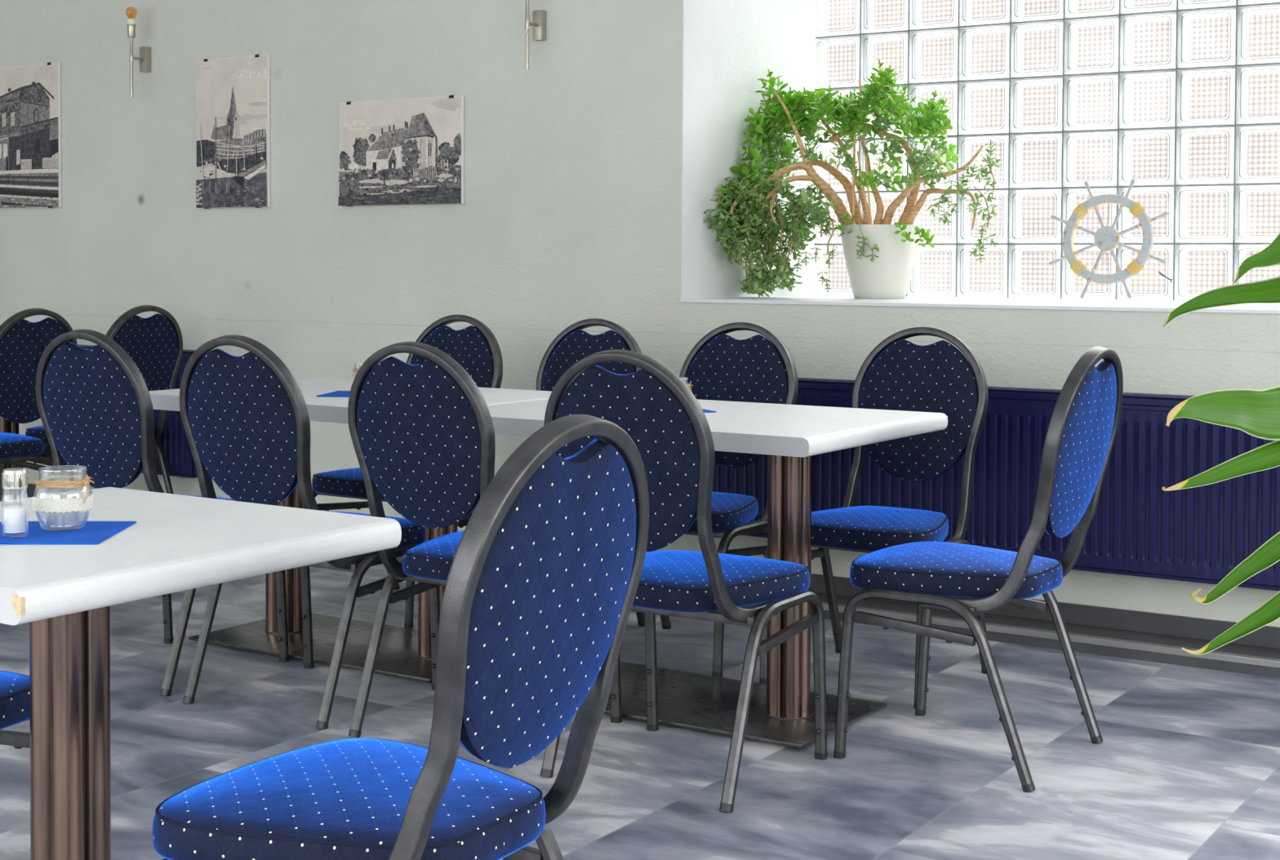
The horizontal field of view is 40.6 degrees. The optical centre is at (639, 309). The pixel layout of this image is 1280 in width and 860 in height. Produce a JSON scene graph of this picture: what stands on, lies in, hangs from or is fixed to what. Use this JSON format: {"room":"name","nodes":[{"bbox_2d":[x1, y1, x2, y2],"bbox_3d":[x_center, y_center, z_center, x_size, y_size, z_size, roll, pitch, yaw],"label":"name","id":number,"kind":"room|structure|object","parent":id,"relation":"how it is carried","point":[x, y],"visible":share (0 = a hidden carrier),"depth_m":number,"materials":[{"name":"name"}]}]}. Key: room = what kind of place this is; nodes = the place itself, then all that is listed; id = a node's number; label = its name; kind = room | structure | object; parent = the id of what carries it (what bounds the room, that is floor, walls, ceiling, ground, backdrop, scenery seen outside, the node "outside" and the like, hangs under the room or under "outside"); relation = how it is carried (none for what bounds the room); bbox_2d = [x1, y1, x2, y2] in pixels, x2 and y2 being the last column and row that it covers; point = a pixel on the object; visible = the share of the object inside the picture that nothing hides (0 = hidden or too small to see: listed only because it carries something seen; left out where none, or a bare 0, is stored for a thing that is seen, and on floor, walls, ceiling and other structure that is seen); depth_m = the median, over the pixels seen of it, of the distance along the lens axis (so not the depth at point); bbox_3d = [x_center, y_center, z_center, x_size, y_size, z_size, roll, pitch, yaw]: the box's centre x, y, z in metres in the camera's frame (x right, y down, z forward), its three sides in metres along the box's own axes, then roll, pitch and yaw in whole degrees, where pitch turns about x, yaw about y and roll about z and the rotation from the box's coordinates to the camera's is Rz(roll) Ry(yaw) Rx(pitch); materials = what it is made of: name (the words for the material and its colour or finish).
{"room":"restaurant dining room","nodes":[
{"label":"restaurant dining room","id":0,"kind":"room"},
{"bbox_2d":[0,0,1279,627],"bbox_3d":[0.617,-0.571,6.224,12.200,3.050,1.074,1,2,33],"label":"wall","id":1,"kind":"structure","parent":0,"point":[570,213],"depth_m":6.49,"materials":[{"name":"paint"}]},
{"bbox_2d":[0,62,61,208],"bbox_3d":[-2.820,-0.775,7.815,0.609,0.644,0.019,1,2,33],"label":"framed picture","id":2,"kind":"object","parent":1,"relation":"attached to","point":[30,95],"visible":1,"depth_m":7.75,"materials":[{"name":"white paper"}]},
{"bbox_2d":[77,344,197,478],"bbox_3d":[-2.141,0.424,7.344,1.000,0.522,0.110,1,2,33],"label":"radiator","id":3,"kind":"object","parent":1,"relation":"attached to","point":[174,443],"visible":0.1,"depth_m":7.13,"materials":[{"name":"blue metal"}]},
{"bbox_2d":[77,344,195,352],"bbox_3d":[-2.180,0.167,7.359,0.905,0.005,0.100,1,2,33],"label":"grille","id":4,"kind":"object","parent":3,"relation":"attached to","point":[87,347],"depth_m":7.42,"materials":[{"name":"blue metal"}]},
{"bbox_2d":[125,6,151,97],"bbox_3d":[-2.118,-1.080,7.293,0.047,0.378,0.110,1,2,33],"label":"wall lamp","id":5,"kind":"object","parent":1,"relation":"attached to","point":[144,58],"visible":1,"depth_m":7.26,"materials":[{"name":"silver metal"}]},
{"bbox_2d":[126,18,135,24],"bbox_3d":[-2.135,-1.205,7.262,0.039,0.024,0.039,1,2,33],"label":"socket","id":6,"kind":"object","parent":5,"relation":"attached to","point":[130,21],"depth_m":7.25,"materials":[{"name":"beige"}]},
{"bbox_2d":[195,54,270,208],"bbox_3d":[-1.663,-0.719,7.058,0.410,0.616,0.022,1,2,33],"label":"framed picture","id":7,"kind":"object","parent":1,"relation":"attached to","point":[233,93],"visible":1,"depth_m":7.04,"materials":[{"name":"white paper"}]},
{"bbox_2d":[337,95,463,206],"bbox_3d":[-0.913,-0.596,6.568,0.609,0.405,0.025,1,2,33],"label":"framed picture","id":8,"kind":"object","parent":1,"relation":"attached to","point":[400,151],"visible":1,"depth_m":6.55,"materials":[{"name":"white paper"}]},
{"bbox_2d":[523,0,546,70],"bbox_3d":[-0.382,-1.038,6.157,0.047,0.378,0.110,1,2,33],"label":"wall lamp","id":9,"kind":"object","parent":1,"relation":"attached to","point":[539,24],"visible":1,"depth_m":6.17,"materials":[{"name":"silver metal"}]},
{"bbox_2d":[22,496,1279,678],"bbox_3d":[0.270,0.944,5.746,12.200,0.045,0.170,1,2,33],"label":"trim","id":10,"kind":"structure","parent":1,"relation":"attached to","point":[1274,673],"depth_m":5.00,"materials":[{"name":"plastic"}]},
{"bbox_2d":[22,484,1279,648],"bbox_3d":[0.314,0.890,5.811,12.200,0.060,0.010,1,2,33],"label":"baseboard","id":11,"kind":"structure","parent":1,"relation":"attached to","point":[1268,637],"depth_m":5.08,"materials":[{"name":"plastic"}]},
{"bbox_2d":[681,0,815,298],"bbox_3d":[0.411,-0.847,6.293,0.004,1.605,0.970,1,2,33],"label":"wall","id":12,"kind":"structure","parent":1,"relation":"attached to","point":[728,46],"depth_m":6.13,"materials":[{"name":"white paint"}]},
{"bbox_2d":[680,294,1279,314],"bbox_3d":[2.139,0.000,5.207,4.117,0.012,1.024,1,2,33],"label":"windowsill","id":13,"kind":"object","parent":1,"relation":"attached to","point":[1132,305],"visible":1,"depth_m":5.55,"materials":[{"name":"white paint"}]},
{"bbox_2d":[703,59,1000,298],"bbox_3d":[0.768,-0.454,6.141,1.016,0.833,0.596,1,2,13],"label":"jade plant","id":14,"kind":"object","parent":13,"relation":"on","point":[880,256],"visible":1,"depth_m":6.05,"materials":[{"name":"green plant"}]},
{"bbox_2d":[1048,179,1168,298],"bbox_3d":[1.627,-0.243,6.018,0.419,0.416,0.070,1,2,33],"label":"wheel","id":15,"kind":"object","parent":13,"relation":"on","point":[1107,238],"visible":1,"depth_m":6.00,"materials":[{"name":"white wood"}]},
{"bbox_2d":[712,377,1279,591],"bbox_3d":[1.288,0.502,5.103,2.573,0.520,0.110,1,2,33],"label":"radiator","id":16,"kind":"object","parent":1,"relation":"attached to","point":[1137,527],"visible":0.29,"depth_m":4.98,"materials":[{"name":"blue metal"}]},
{"bbox_2d":[797,377,1194,399],"bbox_3d":[1.287,0.245,5.093,2.570,0.005,0.100,1,2,33],"label":"grille","id":17,"kind":"object","parent":16,"relation":"attached to","point":[1007,393],"depth_m":5.16,"materials":[{"name":"blue metal"}]},
{"bbox_2d":[813,0,1279,300],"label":"window","id":18,"kind":"structure","parent":1,"relation":"in","point":[912,31],"depth_m":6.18,"materials":[{"name":"clear glass"}]},
{"bbox_2d":[1158,271,1173,283],"bbox_3d":[1.813,-0.110,5.969,0.051,0.041,0.007,1,2,33],"label":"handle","id":19,"kind":"object","parent":18,"relation":"attached to","point":[1162,274],"visible":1,"depth_m":5.97,"materials":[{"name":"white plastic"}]},
{"bbox_2d":[821,602,1279,668],"bbox_3d":[0.230,0.930,5.684,12.200,0.020,0.028,1,2,33],"label":"trim","id":20,"kind":"structure","parent":1,"relation":"attached to","point":[1079,638],"depth_m":4.97,"materials":[{"name":"silver metal"}]},
{"bbox_2d":[0,564,1279,859],"bbox_3d":[-1.988,1.103,2.297,12.200,0.100,8.620,1,2,33],"label":"floor","id":21,"kind":"structure","parent":0,"point":[1185,766],"depth_m":3.95,"materials":[{"name":"tile"}]},
{"bbox_2d":[0,416,18,501],"bbox_3d":[-2.826,0.547,7.027,0.700,0.740,1.105,1,2,33],"label":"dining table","id":22,"kind":"object","parent":21,"relation":"on","point":[6,426],"visible":0.02,"depth_m":7.24,"materials":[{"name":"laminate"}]},
{"bbox_2d":[0,671,30,749],"bbox_3d":[-1.278,0.574,2.775,0.564,0.945,0.470,1,2,33],"label":"banquet chair","id":23,"kind":"object","parent":21,"relation":"on","point":[14,687],"visible":0.39,"depth_m":2.75,"materials":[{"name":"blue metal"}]},
{"bbox_2d":[0,308,77,501],"bbox_3d":[-2.435,0.465,6.506,0.564,0.945,0.470,1,2,33],"label":"banquet chair","id":24,"kind":"object","parent":21,"relation":"on","point":[23,343],"visible":0.7,"depth_m":6.36,"materials":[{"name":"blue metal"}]},
{"bbox_2d":[15,305,182,499],"bbox_3d":[-2.170,0.452,7.002,0.564,0.945,0.470,1,2,33],"label":"banquet chair","id":25,"kind":"object","parent":21,"relation":"on","point":[154,344],"visible":0.31,"depth_m":6.90,"materials":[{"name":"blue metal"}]},
{"bbox_2d":[35,328,288,696],"bbox_3d":[-1.314,0.519,4.720,0.471,0.945,0.564,1,2,30],"label":"banquet chair","id":26,"kind":"object","parent":21,"relation":"on","point":[95,406],"visible":0.48,"depth_m":4.50,"materials":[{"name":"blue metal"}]},
{"bbox_2d":[0,487,401,859],"bbox_3d":[-0.815,0.683,2.475,0.666,0.740,0.666,1,2,33],"label":"dining table","id":27,"kind":"object","parent":21,"relation":"on","point":[65,593],"visible":1,"depth_m":2.43,"materials":[{"name":"laminate"}]},
{"bbox_2d":[0,521,136,544],"bbox_3d":[-0.829,0.311,2.421,0.195,0.005,0.195,0,2,-1],"label":"paper napkin","id":28,"kind":"object","parent":27,"relation":"on","point":[94,532],"visible":0.84,"depth_m":2.40,"materials":[{"name":"blue paper"}]},
{"bbox_2d":[1,467,28,538],"bbox_3d":[-0.856,0.265,2.370,0.034,0.094,0.034,1,2,33],"label":"salt shaker","id":29,"kind":"object","parent":28,"relation":"on","point":[15,517],"visible":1,"depth_m":2.36,"materials":[{"name":"clear glass"}]},
{"bbox_2d":[31,465,94,532],"bbox_3d":[-0.812,0.267,2.440,0.088,0.086,0.081,0,2,8],"label":"glass jar","id":30,"kind":"object","parent":28,"relation":"on","point":[63,507],"visible":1,"depth_m":2.42,"materials":[{"name":"clear glass"}]},
{"bbox_2d":[47,511,78,527],"bbox_3d":[-0.814,0.296,2.441,0.041,0.016,0.041,0,2,8],"label":"cup","id":31,"kind":"object","parent":30,"relation":"on","point":[66,518],"depth_m":2.42,"materials":[{"name":"silver metal"}]},
{"bbox_2d":[50,512,75,515],"bbox_3d":[-0.814,0.288,2.441,0.039,0.006,0.039,0,2,8],"label":"candle","id":32,"kind":"object","parent":30,"relation":"on","point":[53,513],"depth_m":2.45,"materials":[{"name":"white wax"}]},
{"bbox_2d":[179,334,439,728],"bbox_3d":[-0.851,0.529,4.417,0.470,0.945,0.564,1,2,31],"label":"banquet chair","id":33,"kind":"object","parent":21,"relation":"on","point":[245,418],"visible":0.6,"depth_m":4.22,"materials":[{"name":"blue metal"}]},
{"bbox_2d":[148,378,551,683],"bbox_3d":[-0.814,0.612,5.003,1.105,0.740,0.758,1,2,33],"label":"dining table","id":34,"kind":"object","parent":21,"relation":"on","point":[403,652],"visible":0.29,"depth_m":4.98,"materials":[{"name":"laminate"}]},
{"bbox_2d":[316,391,350,397],"bbox_3d":[-0.797,0.241,4.926,0.195,0.005,0.195,0,2,8],"label":"paper napkin","id":35,"kind":"object","parent":34,"relation":"on","point":[337,393],"visible":0.33,"depth_m":4.89,"materials":[{"name":"blue paper"}]},
{"bbox_2d":[351,362,364,383],"bbox_3d":[-0.779,0.198,4.928,0.088,0.086,0.081,-1,2,-27],"label":"glass jar","id":36,"kind":"object","parent":35,"relation":"on","point":[355,370],"visible":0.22,"depth_m":4.91,"materials":[{"name":"clear glass"}]},
{"bbox_2d":[151,414,648,859],"bbox_3d":[-0.302,0.594,2.201,0.564,0.945,0.471,1,2,30],"label":"banquet chair","id":37,"kind":"object","parent":21,"relation":"on","point":[544,575],"visible":1,"depth_m":2.09,"materials":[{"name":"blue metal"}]},
{"bbox_2d":[302,315,502,628],"bbox_3d":[-0.752,0.497,5.611,0.470,0.945,0.564,1,2,33],"label":"banquet chair","id":38,"kind":"object","parent":21,"relation":"on","point":[476,348],"visible":0.38,"depth_m":5.71,"materials":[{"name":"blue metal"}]},
{"bbox_2d":[347,342,622,768],"bbox_3d":[-0.379,0.540,4.109,0.470,0.945,0.564,1,2,32],"label":"banquet chair","id":39,"kind":"object","parent":21,"relation":"on","point":[423,434],"visible":0.56,"depth_m":3.92,"materials":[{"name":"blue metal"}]},
{"bbox_2d":[457,318,644,626],"bbox_3d":[-0.282,0.508,5.279,0.471,0.945,0.564,1,2,33],"label":"banquet chair","id":40,"kind":"object","parent":21,"relation":"on","point":[572,344],"visible":0.15,"depth_m":5.48,"materials":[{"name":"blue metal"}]},
{"bbox_2d":[539,349,827,813],"bbox_3d":[0.090,0.551,3.802,0.470,0.945,0.564,1,2,31],"label":"banquet chair","id":41,"kind":"object","parent":21,"relation":"on","point":[669,429],"visible":0.61,"depth_m":3.60,"materials":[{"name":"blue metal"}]},
{"bbox_2d":[487,399,947,748],"bbox_3d":[0.113,0.633,4.397,1.105,0.740,0.758,1,2,33],"label":"dining table","id":42,"kind":"object","parent":21,"relation":"on","point":[781,712],"visible":0.53,"depth_m":4.21,"materials":[{"name":"laminate"}]},
{"bbox_2d":[702,408,716,413],"bbox_3d":[0.066,0.258,4.446,0.195,0.005,0.195,0,2,-24],"label":"paper napkin","id":43,"kind":"object","parent":42,"relation":"on","point":[704,410],"visible":0.06,"depth_m":4.39,"materials":[{"name":"blue paper"}]},
{"bbox_2d":[684,377,693,391],"bbox_3d":[0.091,0.217,4.370,0.088,0.086,0.081,0,2,8],"label":"glass jar","id":44,"kind":"object","parent":43,"relation":"on","point":[688,385],"visible":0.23,"depth_m":4.36,"materials":[{"name":"clear glass"}]},
{"bbox_2d":[650,322,798,677],"bbox_3d":[0.164,0.518,4.995,0.470,0.945,0.564,1,2,33],"label":"banquet chair","id":45,"kind":"object","parent":21,"relation":"on","point":[720,366],"visible":0.37,"depth_m":5.12,"materials":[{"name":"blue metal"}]},
{"bbox_2d":[759,327,988,708],"bbox_3d":[0.659,0.528,4.682,0.471,0.945,0.564,1,2,33],"label":"banquet chair","id":46,"kind":"object","parent":21,"relation":"on","point":[898,374],"visible":0.78,"depth_m":4.79,"materials":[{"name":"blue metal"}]},
{"bbox_2d":[833,346,1123,792],"bbox_3d":[0.789,0.549,3.959,0.564,0.945,0.470,1,2,33],"label":"banquet chair","id":47,"kind":"object","parent":21,"relation":"on","point":[1082,428],"visible":1,"depth_m":3.83,"materials":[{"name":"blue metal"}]},
{"bbox_2d":[1161,232,1279,655],"bbox_3d":[1.406,0.244,2.221,1.139,1.651,0.849,0,2,-22],"label":"dracaena plant","id":48,"kind":"object","parent":21,"relation":"on","point":[1255,413],"visible":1,"depth_m":2.40,"materials":[{"name":"green plant"}]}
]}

